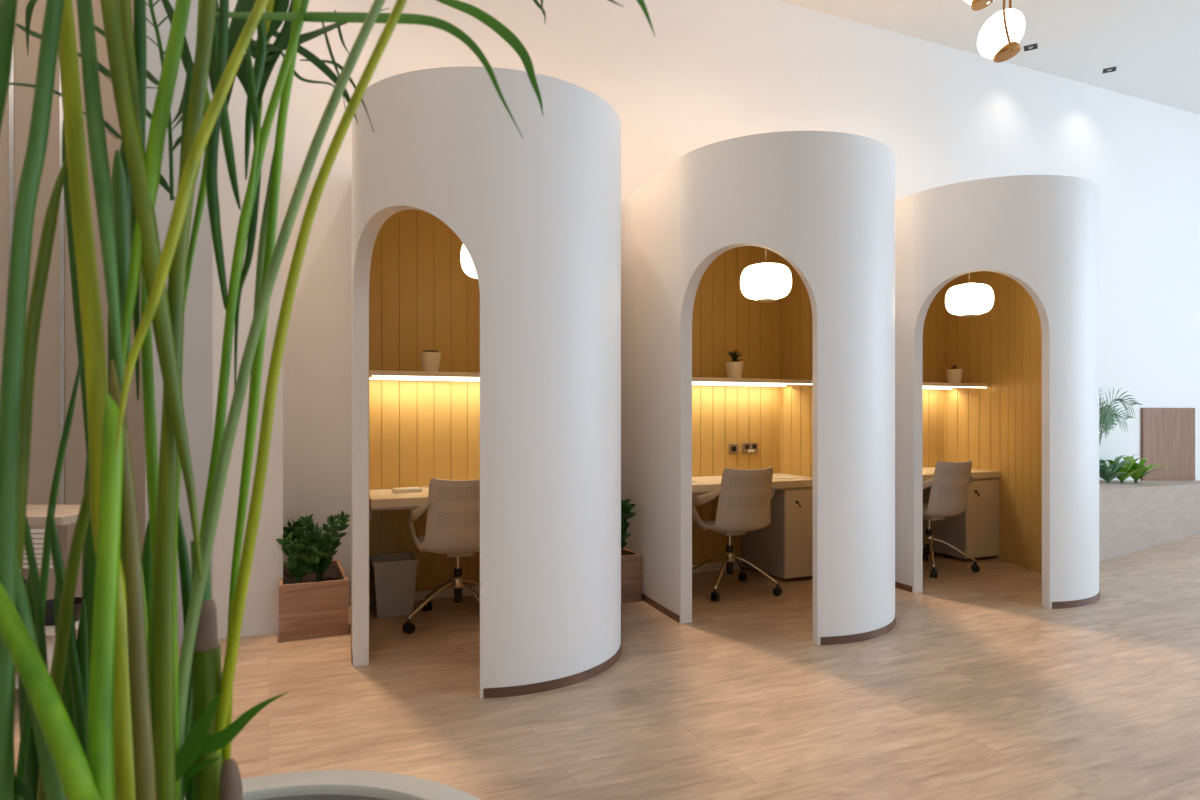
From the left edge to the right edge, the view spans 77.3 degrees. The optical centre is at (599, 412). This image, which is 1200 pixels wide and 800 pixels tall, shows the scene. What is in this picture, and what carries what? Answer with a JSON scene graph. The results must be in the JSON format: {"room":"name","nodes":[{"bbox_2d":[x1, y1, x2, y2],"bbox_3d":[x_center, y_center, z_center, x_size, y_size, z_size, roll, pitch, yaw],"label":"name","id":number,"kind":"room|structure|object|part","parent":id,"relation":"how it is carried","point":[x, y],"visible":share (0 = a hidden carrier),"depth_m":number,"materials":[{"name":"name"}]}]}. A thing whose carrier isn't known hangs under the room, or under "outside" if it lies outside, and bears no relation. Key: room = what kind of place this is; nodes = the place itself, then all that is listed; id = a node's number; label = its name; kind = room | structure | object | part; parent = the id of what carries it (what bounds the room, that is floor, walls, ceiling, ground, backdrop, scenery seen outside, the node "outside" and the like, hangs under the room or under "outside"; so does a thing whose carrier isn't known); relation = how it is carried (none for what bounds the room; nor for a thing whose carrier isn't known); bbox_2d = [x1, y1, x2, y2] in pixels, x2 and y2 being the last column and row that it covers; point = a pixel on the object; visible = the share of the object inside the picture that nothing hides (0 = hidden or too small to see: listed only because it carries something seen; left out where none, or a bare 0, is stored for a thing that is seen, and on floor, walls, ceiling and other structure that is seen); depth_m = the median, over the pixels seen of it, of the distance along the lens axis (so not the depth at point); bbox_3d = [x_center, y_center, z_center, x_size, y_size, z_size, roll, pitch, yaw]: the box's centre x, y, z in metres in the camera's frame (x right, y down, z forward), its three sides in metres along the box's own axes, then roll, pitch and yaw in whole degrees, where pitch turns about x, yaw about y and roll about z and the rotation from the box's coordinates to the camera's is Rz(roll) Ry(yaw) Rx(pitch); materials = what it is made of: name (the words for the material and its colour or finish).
{"room":"coworking office","nodes":[
{"label":"coworking office","id":0,"kind":"room"},
{"bbox_2d":[0,0,144,599],"bbox_3d":[-4.284,-1.070,4.012,3.400,4.630,0.200,0,0,-24],"label":"wall niche","id":1,"kind":"object","parent":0,"point":[45,420],"depth_m":4.38,"materials":[{"name":"beige paint"}]},
{"bbox_2d":[9,45,13,262],"bbox_3d":[-3.371,-1.070,4.297,0.022,4.630,0.015,0,0,-24],"label":"trim","id":2,"kind":"structure","parent":1,"relation":"attached to","point":[11,87],"depth_m":4.29,"materials":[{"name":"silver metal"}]},
{"bbox_2d":[59,70,64,504],"bbox_3d":[-3.152,-1.070,4.394,0.022,4.630,0.015,0,0,-24],"label":"trim","id":3,"kind":"structure","parent":1,"relation":"attached to","point":[62,200],"depth_m":4.39,"materials":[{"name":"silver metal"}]},
{"bbox_2d":[212,0,282,638],"bbox_3d":[-2.089,-1.070,4.469,0.358,4.630,0.636,0,0,-24],"label":"pillar","id":4,"kind":"structure","parent":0,"point":[261,610],"depth_m":4.17,"materials":[{"name":"white paint"}]},
{"bbox_2d":[14,533,1199,799],"bbox_3d":[3.357,1.345,2.301,16.400,0.200,9.900,0,0,-24],"label":"floor","id":5,"kind":"structure","parent":0,"point":[978,689],"depth_m":3.23,"materials":[{"name":"brown wood"}]},
{"bbox_2d":[16,505,80,687],"bbox_3d":[-2.450,0.766,3.288,0.464,0.958,0.428,0,0,0],"label":"cart","id":6,"kind":"object","parent":5,"relation":"on","point":[65,515],"visible":0.05,"depth_m":3.11,"materials":[{"name":"beige paint"}]},
{"bbox_3d":[-2.670,0.858,3.490,0.024,0.775,0.024,0,0,0],"label":"post","id":7,"kind":"part","parent":6,"relation":"part of","materials":[{"name":"silver metal"}]},
{"bbox_3d":[-2.450,0.565,3.104,0.420,0.161,0.008,0,0,0],"label":"slatted panel","id":8,"kind":"part","parent":6,"relation":"part of","materials":[{"name":"white plastic"}]},
{"bbox_2d":[46,635,76,672],"bbox_3d":[-2.320,1.025,3.220,0.160,0.200,0.197,0,0,-24],"label":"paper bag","id":9,"kind":"object","parent":6,"relation":"on","point":[50,639],"visible":0.1,"depth_m":3.14,"materials":[{"name":"white paper"}]},
{"bbox_2d":[45,620,78,634],"bbox_3d":[-2.450,0.915,3.300,0.440,0.020,0.380,0,0,0],"label":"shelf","id":10,"kind":"object","parent":6,"relation":"attached to","point":[50,630],"depth_m":3.14,"materials":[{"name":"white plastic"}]},
{"bbox_3d":[-2.230,0.858,3.110,0.024,0.775,0.024,0,0,0],"label":"post","id":11,"kind":"part","parent":6,"relation":"part of","materials":[{"name":"silver metal"}]},
{"bbox_2d":[44,597,81,625],"bbox_3d":[-2.340,0.865,3.250,0.200,0.080,0.200,0,0,-24],"label":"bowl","id":12,"kind":"object","parent":6,"relation":"on","point":[49,610],"visible":0.34,"depth_m":3.23,"materials":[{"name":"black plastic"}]},
{"bbox_2d":[145,0,211,643],"bbox_3d":[-2.393,-1.070,4.327,0.314,4.630,0.650,0,0,-24],"label":"pier","id":13,"kind":"object","parent":5,"relation":"on","point":[197,342],"depth_m":4.05,"materials":[{"name":"grey"}]},
{"bbox_2d":[279,560,348,641],"bbox_3d":[-1.700,1.093,4.420,0.358,0.305,0.620,0,0,-24],"label":"planter box","id":14,"kind":"object","parent":5,"relation":"on","point":[310,608],"visible":0.83,"depth_m":4.15,"materials":[{"name":"wood"}]},
{"bbox_2d":[283,514,323,544],"bbox_3d":[-1.810,0.794,4.526,0.220,0.354,0.298,0,0,24],"label":"plant","id":15,"kind":"object","parent":14,"relation":"on","point":[286,530],"visible":0.24,"depth_m":4.47,"materials":[{"name":"green plant"}]},
{"bbox_2d":[276,532,331,583],"bbox_3d":[-1.683,0.823,4.244,0.338,0.298,0.206,0,0,28],"label":"plant","id":16,"kind":"object","parent":14,"relation":"on","point":[300,562],"visible":0.97,"depth_m":4.21,"materials":[{"name":"green plant"}]},
{"bbox_2d":[293,511,349,580],"bbox_3d":[-1.578,0.769,4.305,0.250,0.404,0.309,0,0,13],"label":"plant","id":17,"kind":"object","parent":14,"relation":"on","point":[328,541],"visible":0.75,"depth_m":4.30,"materials":[{"name":"green plant"}]},
{"bbox_2d":[0,0,654,799],"bbox_3d":[-0.429,0.269,0.973,0.892,1.952,0.804,0,0,-24],"label":"potted palm","id":18,"kind":"object","parent":5,"relation":"on","point":[116,715],"visible":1,"depth_m":0.91,"materials":[{"name":"plant"}]},
{"bbox_2d":[184,770,479,799],"bbox_3d":[-0.469,0.945,0.955,0.806,0.600,0.806,0,0,-24],"label":"pot","id":19,"kind":"object","parent":18,"relation":"attached to","point":[318,784],"depth_m":1.29,"materials":[{"name":"ceramic"}]},
{"bbox_2d":[369,552,418,617],"bbox_3d":[-1.279,1.073,4.671,0.297,0.343,0.266,0,0,-24],"label":"waste bin","id":20,"kind":"object","parent":5,"relation":"on","point":[393,575],"visible":0.97,"depth_m":4.57,"materials":[{"name":"white plastic"}]},
{"bbox_2d":[402,478,479,633],"bbox_3d":[-0.853,0.805,4.467,0.584,0.880,0.618,0,0,-2],"label":"swivel chair","id":21,"kind":"object","parent":5,"relation":"on","point":[453,512],"visible":0.65,"depth_m":4.22,"materials":[{"name":"plastic"}]},
{"bbox_3d":[-1.050,0.650,4.330,0.066,0.320,0.369,0,0,-31],"label":"armrest","id":22,"kind":"part","parent":21,"relation":"part of","materials":[{"name":"grey plastic"}]},
{"bbox_3d":[-0.971,1.082,4.340,0.026,0.172,0.322,0,0,44],"label":"leg","id":23,"kind":"part","parent":21,"relation":"part of","materials":[{"name":"silver metal"}]},
{"bbox_3d":[-0.975,1.082,4.594,0.322,0.172,0.026,0,0,44],"label":"leg","id":24,"kind":"part","parent":21,"relation":"part of","materials":[{"name":"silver metal"}]},
{"bbox_3d":[-0.846,0.834,4.469,0.150,0.026,0.180,0,0,-20],"label":"seat plate","id":25,"kind":"part","parent":21,"relation":"part of","materials":[{"name":"grey plastic"}]},
{"bbox_3d":[-0.717,1.082,4.343,0.322,0.172,0.026,0,0,44],"label":"leg","id":26,"kind":"part","parent":21,"relation":"part of","materials":[{"name":"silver metal"}]},
{"bbox_3d":[-0.721,1.082,4.598,0.026,0.172,0.322,0,0,44],"label":"leg","id":27,"kind":"part","parent":21,"relation":"part of","materials":[{"name":"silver metal"}]},
{"bbox_2d":[351,66,621,697],"bbox_3d":[-0.530,-0.130,4.251,1.717,2.750,1.894,0,0,-24],"label":"pod","id":28,"kind":"object","parent":5,"relation":"on","point":[444,166],"visible":0.98,"depth_m":3.41,"materials":[{"name":"white paint"}]},
{"bbox_2d":[369,488,428,521],"bbox_3d":[-0.758,0.573,4.846,1.455,0.145,0.580,0,0,-24],"label":"desk","id":29,"kind":"object","parent":28,"relation":"attached to","point":[379,499],"visible":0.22,"depth_m":4.39,"materials":[{"name":"beige laminate"}]},
{"bbox_3d":[-0.646,0.556,4.591,1.455,0.012,0.018,0,0,-24],"label":"rail","id":30,"kind":"part","parent":29,"relation":"part of","materials":[{"name":"grey"}]},
{"bbox_2d":[392,486,428,493],"bbox_3d":[-1.177,0.483,4.708,0.239,0.034,0.101,0,0,-30],"label":"book","id":31,"kind":"object","parent":29,"relation":"on","point":[399,489],"visible":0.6,"depth_m":4.66,"materials":[{"name":"white paper"}]},
{"bbox_2d":[369,370,479,380],"bbox_3d":[-0.780,-0.228,4.897,1.455,0.038,0.470,0,0,-24],"label":"shelf","id":32,"kind":"object","parent":28,"relation":"attached to","point":[373,374],"visible":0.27,"depth_m":4.57,"materials":[{"name":"beige laminate"}]},
{"bbox_2d":[419,350,440,371],"bbox_3d":[-1.070,-0.318,4.720,0.140,0.143,0.140,0,0,-24],"label":"potted succulent","id":33,"kind":"object","parent":32,"relation":"on","point":[429,360],"visible":0.94,"depth_m":4.67,"materials":[{"name":"beige plant"}]},
{"bbox_3d":[-0.850,1.215,5.117,1.405,0.060,0.014,0,0,-24],"label":"skirting","id":34,"kind":"part","parent":28,"relation":"part of","materials":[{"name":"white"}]},
{"bbox_2d":[461,244,477,278],"bbox_3d":[-0.606,-1.073,4.160,0.331,0.684,0.331,0,0,-24],"label":"pendant lamp","id":35,"kind":"object","parent":28,"relation":"hanging from","point":[467,264],"visible":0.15,"depth_m":4.06,"materials":[{"name":"white glass"}]},
{"bbox_3d":[-0.526,1.224,4.242,1.717,0.043,1.874,0,0,-24],"label":"skirting","id":36,"kind":"part","parent":28,"relation":"part of","materials":[{"name":"brown wood"}]},
{"bbox_2d":[621,548,641,602],"bbox_3d":[0.077,1.093,5.204,0.159,0.305,0.620,0,0,-24],"label":"planter box","id":37,"kind":"object","parent":5,"relation":"on","point":[631,562],"visible":0.32,"depth_m":4.93,"materials":[{"name":"wood"}]},
{"bbox_2d":[621,498,635,547],"bbox_3d":[0.125,0.768,5.032,0.235,0.404,0.196,0,0,-24],"label":"plant","id":38,"kind":"object","parent":37,"relation":"on","point":[625,508],"visible":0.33,"depth_m":5.01,"materials":[{"name":"green plant"}]},
{"bbox_2d":[692,466,781,601],"bbox_3d":[0.910,0.805,5.232,0.568,0.880,0.590,0,0,-22],"label":"swivel chair","id":39,"kind":"object","parent":5,"relation":"on","point":[745,496],"visible":0.88,"depth_m":5.01,"materials":[{"name":"plastic"}]},
{"bbox_3d":[0.707,0.650,5.096,0.066,0.320,0.369,0,0,-33],"label":"armrest","id":40,"kind":"part","parent":39,"relation":"part of","materials":[{"name":"grey plastic"}]},
{"bbox_3d":[0.745,1.082,5.321,0.322,0.172,0.026,0,0,26],"label":"leg","id":41,"kind":"part","parent":39,"relation":"part of","materials":[{"name":"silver metal"}]},
{"bbox_3d":[0.827,1.082,5.080,0.026,0.172,0.322,0,0,26],"label":"leg","id":42,"kind":"part","parent":39,"relation":"part of","materials":[{"name":"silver metal"}]},
{"bbox_3d":[0.906,0.834,5.242,0.150,0.026,0.180,0,0,-22],"label":"seat plate","id":43,"kind":"part","parent":39,"relation":"part of","materials":[{"name":"grey plastic"}]},
{"bbox_3d":[0.986,1.082,5.403,0.026,0.172,0.322,0,0,26],"label":"leg","id":44,"kind":"part","parent":39,"relation":"part of","materials":[{"name":"silver metal"}]},
{"bbox_3d":[1.066,1.082,5.163,0.230,0.172,0.252,0,0,-22],"label":"leg","id":45,"kind":"part","parent":39,"relation":"part of","materials":[{"name":"silver metal"}]},
{"bbox_3d":[1.151,0.650,5.274,0.066,0.320,0.369,0,0,-11],"label":"armrest","id":46,"kind":"part","parent":39,"relation":"part of","materials":[{"name":"grey plastic"}]},
{"bbox_2d":[621,131,895,644],"bbox_3d":[1.156,-0.130,4.995,1.717,2.750,1.894,0,0,-24],"label":"pod","id":47,"kind":"object","parent":5,"relation":"on","point":[819,205],"visible":0.86,"depth_m":4.30,"materials":[{"name":"white paint"}]},
{"bbox_3d":[0.836,1.215,5.861,1.405,0.060,0.014,0,0,-24],"label":"skirting","id":48,"kind":"part","parent":47,"relation":"part of","materials":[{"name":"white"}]},
{"bbox_2d":[729,443,737,453],"bbox_3d":[1.062,0.290,5.954,0.086,0.086,0.011,0,0,-24],"label":"wall socket","id":49,"kind":"object","parent":47,"relation":"attached to","point":[733,447],"visible":1,"depth_m":5.95,"materials":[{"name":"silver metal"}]},
{"bbox_2d":[743,443,757,453],"bbox_3d":[1.210,0.288,6.015,0.146,0.086,0.018,0,0,-24],"label":"wall socket","id":50,"kind":"object","parent":47,"relation":"attached to","point":[748,448],"visible":1,"depth_m":6.01,"materials":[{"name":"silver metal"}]},
{"bbox_2d":[692,473,812,493],"bbox_3d":[0.928,0.573,5.590,1.455,0.145,0.580,0,0,-24],"label":"desk","id":51,"kind":"object","parent":47,"relation":"attached to","point":[703,484],"visible":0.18,"depth_m":5.49,"materials":[{"name":"grey wood"}]},
{"bbox_3d":[1.041,0.556,5.335,1.455,0.012,0.018,0,0,-24],"label":"rail","id":52,"kind":"part","parent":51,"relation":"part of","materials":[{"name":"grey wood"}]},
{"bbox_2d":[773,476,798,478],"bbox_3d":[1.398,0.497,5.732,0.200,0.006,0.140,0,0,-24],"label":"notepad","id":53,"kind":"object","parent":51,"relation":"on","point":[775,477],"visible":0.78,"depth_m":5.68,"materials":[{"name":"white paper"}]},
{"bbox_2d":[692,377,812,385],"bbox_3d":[0.906,-0.228,5.641,1.455,0.038,0.470,0,0,-24],"label":"shelf","id":54,"kind":"object","parent":47,"relation":"attached to","point":[695,380],"visible":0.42,"depth_m":5.54,"materials":[{"name":"white"}]},
{"bbox_2d":[725,349,742,377],"bbox_3d":[1.007,-0.362,5.636,0.140,0.231,0.140,0,0,-24],"label":"potted succulent","id":55,"kind":"object","parent":54,"relation":"on","point":[733,368],"visible":0.94,"depth_m":5.59,"materials":[{"name":"beige plant"}]},
{"bbox_2d":[725,362,742,377],"bbox_3d":[1.007,-0.311,5.636,0.140,0.128,0.140,0,0,-24],"label":"pot","id":56,"kind":"object","parent":55,"relation":"attached to","point":[733,369],"depth_m":5.58,"materials":[{"name":"beige"}]},
{"bbox_2d":[740,260,791,301],"bbox_3d":[1.088,-1.073,4.917,0.331,0.684,0.331,0,0,-24],"label":"pendant lamp","id":57,"kind":"object","parent":47,"relation":"hanging from","point":[765,281],"visible":0.99,"depth_m":4.79,"materials":[{"name":"white glass"}]},
{"bbox_3d":[1.160,1.224,4.985,1.717,0.043,1.874,0,0,-24],"label":"skirting","id":58,"kind":"part","parent":47,"relation":"part of","materials":[{"name":"brown wood"}]},
{"bbox_2d":[741,488,812,581],"bbox_3d":[1.421,0.904,5.789,0.388,0.682,0.587,0,0,-24],"label":"base cabinet","id":59,"kind":"object","parent":5,"relation":"on","point":[783,549],"visible":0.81,"depth_m":5.54,"materials":[{"name":"grey wood"}]},
{"bbox_3d":[1.525,0.891,5.554,0.384,0.644,0.018,0,0,-24],"label":"door","id":60,"kind":"part","parent":59,"relation":"part of","materials":[{"name":"beige laminate"}]},
{"bbox_2d":[923,459,979,577],"bbox_3d":[2.622,0.805,5.949,0.566,0.880,0.582,0,0,-26],"label":"swivel chair","id":61,"kind":"object","parent":5,"relation":"on","point":[949,484],"visible":0.7,"depth_m":5.72,"materials":[{"name":"plastic"}]},
{"bbox_3d":[2.427,0.650,5.804,0.066,0.320,0.369,0,0,-37],"label":"armrest","id":62,"kind":"part","parent":61,"relation":"part of","materials":[{"name":"grey plastic"}]},
{"bbox_3d":[2.559,1.082,5.792,0.026,0.172,0.322,0,0,18],"label":"leg","id":63,"kind":"part","parent":61,"relation":"part of","materials":[{"name":"silver metal"}]},
{"bbox_3d":[2.616,0.834,5.963,0.150,0.026,0.180,0,0,-26],"label":"seat plate","id":64,"kind":"part","parent":61,"relation":"part of","materials":[{"name":"grey plastic"}]},
{"bbox_3d":[2.786,1.082,5.907,0.322,0.172,0.026,0,0,18],"label":"leg","id":65,"kind":"part","parent":61,"relation":"part of","materials":[{"name":"silver metal"}]},
{"bbox_2d":[923,479,998,561],"bbox_3d":[3.107,0.904,6.533,0.388,0.682,0.587,0,0,-24],"label":"base cabinet","id":66,"kind":"object","parent":5,"relation":"on","point":[975,531],"visible":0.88,"depth_m":6.30,"materials":[{"name":"grey wood"}]},
{"bbox_3d":[3.211,0.891,6.298,0.384,0.644,0.018,0,0,-24],"label":"door","id":67,"kind":"part","parent":66,"relation":"part of","materials":[{"name":"beige laminate"}]},
{"bbox_2d":[895,175,1099,608],"bbox_3d":[2.842,-0.130,5.738,1.717,2.750,1.894,0,0,-24],"label":"pod","id":68,"kind":"object","parent":5,"relation":"on","point":[1033,240],"visible":0.76,"depth_m":5.10,"materials":[{"name":"white paint"}]},
{"bbox_2d":[923,382,988,388],"bbox_3d":[2.592,-0.228,6.384,1.455,0.038,0.470,0,0,-24],"label":"shelf","id":69,"kind":"object","parent":68,"relation":"attached to","point":[926,385],"visible":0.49,"depth_m":6.34,"materials":[{"name":"white"}]},
{"bbox_2d":[946,365,962,382],"bbox_3d":[3.100,-0.331,6.560,0.140,0.168,0.140,0,0,-24],"label":"potted succulent","id":70,"kind":"object","parent":69,"relation":"on","point":[954,375],"visible":0.91,"depth_m":6.51,"materials":[{"name":"beige plant"}]},
{"bbox_2d":[923,467,999,481],"bbox_3d":[2.614,0.573,6.334,1.455,0.145,0.580,0,0,-24],"label":"desk","id":71,"kind":"object","parent":68,"relation":"attached to","point":[928,472],"visible":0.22,"depth_m":6.30,"materials":[{"name":"grey wood"}]},
{"bbox_3d":[2.727,0.556,6.079,1.455,0.012,0.018,0,0,-24],"label":"rail","id":72,"kind":"part","parent":71,"relation":"part of","materials":[{"name":"grey wood"}]},
{"bbox_2d":[945,273,993,316],"bbox_3d":[2.784,-1.071,5.655,0.331,0.689,0.331,0,0,-24],"label":"pendant lamp","id":73,"kind":"object","parent":68,"relation":"hanging from","point":[970,298],"visible":0.99,"depth_m":5.54,"materials":[{"name":"white glass"}]},
{"bbox_3d":[2.846,1.224,5.729,1.717,0.043,1.874,0,0,-24],"label":"skirting","id":74,"kind":"part","parent":68,"relation":"part of","materials":[{"name":"brown wood"}]},
{"bbox_2d":[1099,480,1199,561],"bbox_3d":[5.586,0.939,7.381,4.220,0.613,1.082,0,0,-24],"label":"planter","id":75,"kind":"object","parent":5,"relation":"on","point":[1133,517],"visible":0.28,"depth_m":6.88,"materials":[{"name":"concrete"},{"name":"dark soil"}]},
{"bbox_2d":[1099,455,1130,482],"bbox_3d":[4.998,0.564,7.352,0.530,0.298,0.387,0,0,-41],"label":"fern plant","id":76,"kind":"object","parent":75,"relation":"on","point":[1108,473],"visible":0.79,"depth_m":7.32,"materials":[{"name":"green plant"}]},
{"bbox_2d":[1099,387,1140,445],"bbox_3d":[5.013,0.203,7.516,0.887,0.967,0.316,0,0,-13],"label":"palm","id":77,"kind":"object","parent":75,"relation":"on","point":[1107,421],"visible":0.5,"depth_m":7.45,"materials":[{"name":"green plant"}]},
{"bbox_2d":[1100,454,1150,482],"bbox_3d":[5.155,0.565,7.481,0.457,0.306,0.538,0,0,18],"label":"fern plant","id":78,"kind":"object","parent":75,"relation":"on","point":[1126,467],"visible":0.76,"depth_m":7.39,"materials":[{"name":"green plant"}]},
{"bbox_2d":[1116,456,1177,482],"bbox_3d":[5.408,0.583,7.514,0.508,0.278,0.518,0,0,-24],"label":"fern plant","id":79,"kind":"object","parent":75,"relation":"on","point":[1137,475],"visible":0.72,"depth_m":7.50,"materials":[{"name":"green plant"}]},
{"bbox_2d":[1141,408,1194,480],"bbox_3d":[6.270,0.357,8.268,0.940,0.812,0.027,0,0,-24],"label":"panel","id":80,"kind":"object","parent":75,"relation":"on","point":[1167,434],"visible":0.94,"depth_m":8.26,"materials":[{"name":"brown wood"}]},
{"bbox_3d":[6.270,0.747,8.268,0.940,0.032,0.027,0,0,-24],"label":"rail","id":81,"kind":"part","parent":80,"relation":"part of","materials":[{"name":"brown wood"}]},
{"bbox_2d":[283,0,1199,605],"bbox_3d":[3.535,-1.070,7.189,12.128,4.630,0.200,0,0,-24],"label":"wall","id":82,"kind":"structure","parent":0,"point":[711,71],"depth_m":6.16,"materials":[{"name":"white paint"}]},
{"bbox_2d":[778,0,1199,114],"bbox_3d":[3.357,-3.485,2.301,16.400,0.200,9.900,0,0,-24],"label":"ceiling","id":83,"kind":"structure","parent":0,"point":[1153,45],"depth_m":6.70,"materials":[{"name":"paint"}]},
{"bbox_2d":[964,0,993,10],"bbox_3d":[2.318,-2.989,4.600,0.320,1.052,0.320,0,0,0],"label":"globe pendant","id":84,"kind":"object","parent":83,"relation":"hanging from","point":[976,5],"visible":1,"depth_m":4.59,"materials":[{"name":"white"}]},
{"bbox_2d":[977,0,1024,62],"bbox_3d":[2.085,-2.600,3.900,0.320,1.570,0.320,0,0,0],"label":"globe pendant","id":85,"kind":"object","parent":83,"relation":"hanging from","point":[999,38],"visible":1,"depth_m":3.83,"materials":[{"name":"white glass"}]},
{"bbox_3d":[2.056,-2.341,3.778,0.060,1.052,0.025,0,0,0],"label":"bent rod","id":86,"kind":"part","parent":85,"relation":"part of","materials":[{"name":"gold metal"}]},
{"bbox_2d":[1024,43,1037,50],"bbox_3d":[3.993,-3.382,6.953,0.110,0.006,0.110,0,0,32],"label":"recessed light","id":87,"kind":"object","parent":83,"relation":"in","point":[1032,46],"visible":1,"depth_m":6.95,"materials":[{"name":"black plastic"}]},
{"bbox_2d":[1103,66,1116,73],"bbox_3d":[5.036,-3.382,7.413,0.110,0.006,0.110,0,0,32],"label":"recessed light","id":88,"kind":"object","parent":83,"relation":"in","point":[1112,69],"visible":1,"depth_m":7.41,"materials":[{"name":"black plastic"}]}
]}

